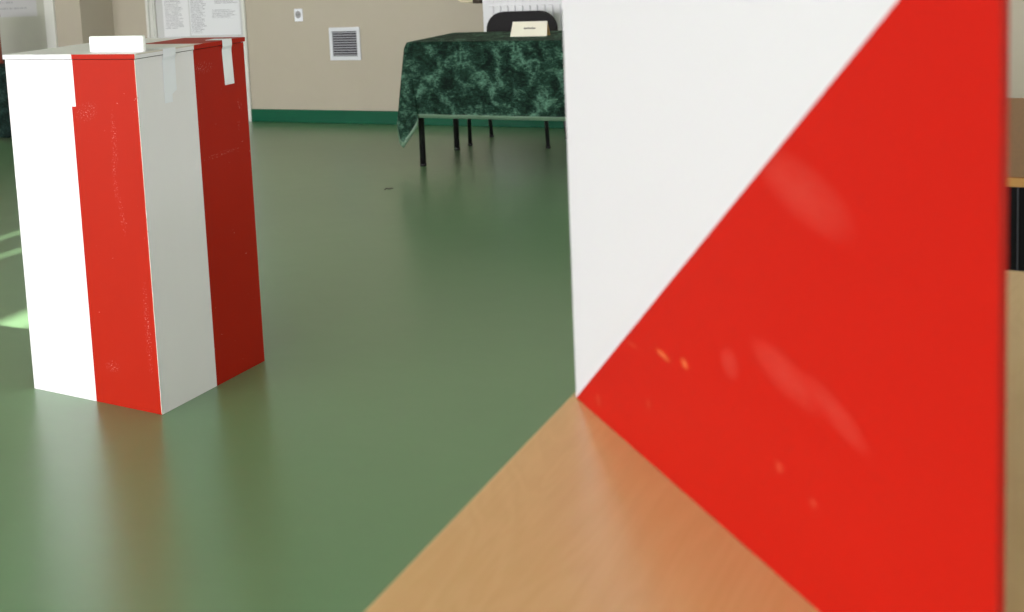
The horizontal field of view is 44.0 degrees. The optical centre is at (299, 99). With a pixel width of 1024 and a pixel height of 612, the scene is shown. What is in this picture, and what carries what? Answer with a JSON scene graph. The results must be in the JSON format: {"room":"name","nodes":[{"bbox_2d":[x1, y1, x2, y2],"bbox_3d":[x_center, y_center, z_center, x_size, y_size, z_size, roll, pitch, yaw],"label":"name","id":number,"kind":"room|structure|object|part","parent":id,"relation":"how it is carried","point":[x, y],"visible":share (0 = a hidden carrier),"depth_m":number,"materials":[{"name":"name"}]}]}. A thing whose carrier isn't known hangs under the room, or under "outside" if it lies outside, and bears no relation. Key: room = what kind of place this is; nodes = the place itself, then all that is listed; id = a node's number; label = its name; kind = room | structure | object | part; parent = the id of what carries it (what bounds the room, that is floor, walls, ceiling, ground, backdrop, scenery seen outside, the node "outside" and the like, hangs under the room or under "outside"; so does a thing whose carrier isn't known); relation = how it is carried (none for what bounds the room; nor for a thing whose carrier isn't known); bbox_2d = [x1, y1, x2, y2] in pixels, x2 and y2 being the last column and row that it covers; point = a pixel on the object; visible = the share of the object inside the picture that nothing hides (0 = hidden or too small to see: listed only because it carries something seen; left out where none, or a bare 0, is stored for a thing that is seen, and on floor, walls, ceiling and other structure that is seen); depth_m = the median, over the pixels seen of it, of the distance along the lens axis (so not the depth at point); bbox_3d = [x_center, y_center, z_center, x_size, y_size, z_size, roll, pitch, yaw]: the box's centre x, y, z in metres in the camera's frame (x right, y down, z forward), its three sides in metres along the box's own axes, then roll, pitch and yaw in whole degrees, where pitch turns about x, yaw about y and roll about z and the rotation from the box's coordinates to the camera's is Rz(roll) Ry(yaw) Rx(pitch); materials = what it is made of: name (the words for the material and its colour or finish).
{"room":"polling station","nodes":[
{"label":"polling station","id":0,"kind":"room"},
{"bbox_2d":[0,121,575,611],"bbox_3d":[-3.270,1.313,2.155,16.600,0.120,16.367,1,8,31],"label":"floor","id":1,"kind":"structure","parent":0,"point":[418,333],"depth_m":3.56,"materials":[{"name":"green laminate"}]},
{"bbox_2d":[3,35,264,414],"bbox_3d":[-0.501,0.327,3.840,0.529,1.088,0.514,1,8,34],"label":"ballot box","id":2,"kind":"object","parent":1,"relation":"on","point":[132,153],"visible":1,"depth_m":3.65,"materials":[{"name":"red cardboard"}]},
{"bbox_3d":[-0.532,-0.159,3.782,0.526,0.014,0.514,1,8,34],"label":"lid","id":3,"kind":"part","parent":2,"relation":"part of","materials":[{"name":"white cardboard"}]},
{"bbox_2d":[418,118,459,165],"bbox_3d":[1.426,-0.003,7.084,1.479,0.727,0.635,1,8,32],"label":"table","id":4,"kind":"object","parent":1,"relation":"on","point":[420,120],"visible":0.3,"depth_m":7.24,"materials":[{"name":"black metal"}]},
{"bbox_3d":[0.702,0.039,7.212,0.035,0.673,0.035,1,8,32],"label":"leg","id":5,"kind":"part","parent":4,"relation":"part of","materials":[{"name":"black metal"}]},
{"bbox_3d":[0.961,-0.036,7.697,0.035,0.673,0.035,1,8,32],"label":"leg","id":6,"kind":"part","parent":4,"relation":"part of","materials":[{"name":"black metal"}]},
{"bbox_2d":[397,30,565,147],"bbox_3d":[1.419,-0.063,7.059,1.615,0.613,0.733,1,8,32],"label":"tablecloth","id":7,"kind":"object","parent":4,"relation":"on","point":[457,75],"visible":0.56,"depth_m":6.93,"materials":[{"name":"green fabric"}]},
{"bbox_2d":[510,21,549,36],"bbox_3d":[1.311,-0.407,7.054,0.216,0.083,0.064,0,8,29],"label":"name card","id":8,"kind":"object","parent":7,"relation":"on","point":[527,28],"visible":1,"depth_m":7.04,"materials":[{"name":"beige paper"}]},
{"bbox_2d":[467,10,566,148],"bbox_3d":[1.337,-0.132,7.777,0.550,0.826,0.485,1,8,32],"label":"upholstered chair","id":9,"kind":"object","parent":1,"relation":"on","point":[501,21],"visible":0.3,"depth_m":7.86,"materials":[{"name":"black fabric"}]},
{"bbox_3d":[1.077,0.076,7.814,0.042,0.415,0.086,-7,8,-29],"label":"leg","id":10,"kind":"part","parent":9,"relation":"part of","materials":[{"name":"black metal"}]},
{"bbox_3d":[1.235,0.035,8.078,0.054,0.416,0.129,-3,7,0],"label":"leg","id":11,"kind":"part","parent":9,"relation":"part of","materials":[{"name":"black metal"}]},
{"bbox_3d":[1.417,-0.404,7.898,0.469,0.326,0.045,1,8,32],"label":"backrest","id":12,"kind":"part","parent":9,"relation":"part of","materials":[{"name":"black fabric"}]},
{"bbox_3d":[1.478,0.082,7.561,0.086,0.415,0.042,-3,7,4],"label":"leg","id":13,"kind":"part","parent":9,"relation":"part of","materials":[{"name":"black metal"}]},
{"bbox_3d":[1.649,0.041,7.817,0.129,0.416,0.054,-7,8,-25],"label":"leg","id":14,"kind":"part","parent":9,"relation":"part of","materials":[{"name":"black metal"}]},
{"bbox_2d":[365,270,1023,611],"bbox_3d":[0.685,0.723,1.423,0.706,0.740,1.394,1,8,31],"label":"desk","id":15,"kind":"object","parent":1,"relation":"on","point":[577,519],"visible":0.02,"depth_m":1.14,"materials":[{"name":"brown wood"}]},
{"bbox_2d":[562,0,1008,611],"bbox_3d":[0.579,0.076,1.154,0.411,0.620,0.705,-5,7,-9],"label":"screen","id":16,"kind":"object","parent":15,"relation":"on","point":[789,218],"visible":1,"depth_m":0.98,"materials":[{"name":"cardboard"}]},
{"bbox_2d":[1007,98,1023,270],"bbox_3d":[1.747,0.443,3.191,0.706,0.740,1.236,1,8,31],"label":"desk","id":17,"kind":"object","parent":1,"relation":"on","point":[1015,246],"visible":0.15,"depth_m":2.61,"materials":[{"name":"brown laminate"}]},
{"bbox_3d":[1.438,0.385,2.672,0.645,0.418,0.016,1,8,31],"label":"modesty panel","id":18,"kind":"part","parent":17,"relation":"part of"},
{"bbox_2d":[54,0,1023,110],"bbox_3d":[0.639,-1.641,8.620,16.200,3.700,0.600,1,8,31],"label":"wall","id":19,"kind":"structure","parent":0,"point":[291,66],"depth_m":9.22,"materials":[{"name":"beige paint"}]},
{"bbox_2d":[0,0,47,59],"bbox_3d":[-2.376,-0.821,10.197,0.681,2.048,0.095,1,8,31],"label":"door","id":20,"kind":"structure","parent":19,"relation":"in","point":[17,34],"depth_m":10.19,"materials":[{"name":"paint"}]},
{"bbox_2d":[0,0,36,16],"bbox_3d":[-2.404,-0.986,10.197,0.570,0.605,0.001,1,8,31],"label":"printed poster","id":21,"kind":"object","parent":20,"relation":"attached to","point":[8,8],"visible":1,"depth_m":10.18,"materials":[{"name":"white paper"}]},
{"bbox_2d":[43,0,57,47],"bbox_3d":[-2.363,-0.865,10.200,0.888,2.150,0.052,1,8,31],"label":"trim","id":22,"kind":"structure","parent":19,"relation":"attached to","point":[49,5],"depth_m":10.00,"materials":[{"name":"white paint"}]},
{"bbox_2d":[145,0,251,121],"bbox_3d":[-0.846,-0.902,9.732,0.952,2.150,0.026,1,8,31],"label":"trim","id":23,"kind":"structure","parent":19,"relation":"attached to","point":[150,11],"depth_m":9.60,"materials":[{"name":"white paint"}]},
{"bbox_2d":[155,0,248,119],"bbox_3d":[-0.815,-0.860,9.723,0.837,2.048,0.095,1,8,31],"label":"door","id":24,"kind":"structure","parent":19,"relation":"in","point":[159,10],"depth_m":9.92,"materials":[{"name":"white paint"}]},
{"bbox_2d":[162,0,189,36],"bbox_3d":[-1.006,-0.941,9.832,0.255,0.878,0.001,1,8,31],"label":"printed poster","id":25,"kind":"object","parent":24,"relation":"attached to","point":[175,12],"visible":1,"depth_m":9.87,"materials":[{"name":"white paper"}]},
{"bbox_2d":[189,0,240,35],"bbox_3d":[-0.684,-0.940,9.639,0.475,0.872,0.001,1,8,31],"label":"printed poster","id":26,"kind":"object","parent":24,"relation":"attached to","point":[207,17],"visible":1,"depth_m":9.67,"materials":[{"name":"white paper"}]},
{"bbox_2d":[294,9,302,21],"bbox_3d":[-0.011,-0.637,9.280,0.072,0.096,0.015,1,8,31],"label":"wall socket","id":27,"kind":"object","parent":19,"relation":"attached to","point":[298,13],"visible":1,"depth_m":9.27,"materials":[{"name":"white plastic"}]},
{"bbox_2d":[329,27,360,59],"bbox_3d":[0.331,-0.414,9.110,0.256,0.244,0.014,1,8,31],"label":"air vent","id":28,"kind":"object","parent":19,"relation":"in","point":[344,42],"visible":1,"depth_m":9.11,"materials":[{"name":"white plastic"}]},
{"bbox_2d":[251,109,563,127],"bbox_3d":[3.676,0.162,7.188,9.485,0.098,0.015,1,8,31],"label":"baseboard","id":29,"kind":"structure","parent":19,"relation":"attached to","point":[258,115],"depth_m":9.13,"materials":[{"name":"green paint"}]},
{"bbox_2d":[458,0,562,31],"bbox_3d":[1.772,-0.526,8.170,1.574,0.900,0.107,1,8,31],"label":"radiator","id":30,"kind":"object","parent":19,"relation":"attached to","point":[490,7],"visible":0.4,"depth_m":8.28,"materials":[{"name":"white metal"}]},
{"bbox_3d":[-2.400,-0.011,9.803,1.100,0.556,0.540,1,8,31],"label":"table","id":31,"kind":"object","parent":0,"visible":0},
{"bbox_2d":[0,60,11,137],"bbox_3d":[-2.407,0.012,9.793,1.212,0.609,0.640,1,8,31],"label":"tablecloth","id":32,"kind":"object","parent":31,"relation":"on","point":[5,124],"visible":0.09,"depth_m":9.37,"materials":[{"name":"green fabric"}]},
{"bbox_2d":[0,38,3,63],"bbox_3d":[-2.450,-0.465,9.596,0.176,0.385,0.216,1,8,31],"label":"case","id":33,"kind":"object","parent":32,"relation":"on","point":[1,60],"visible":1,"depth_m":9.64,"materials":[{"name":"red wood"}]}
]}

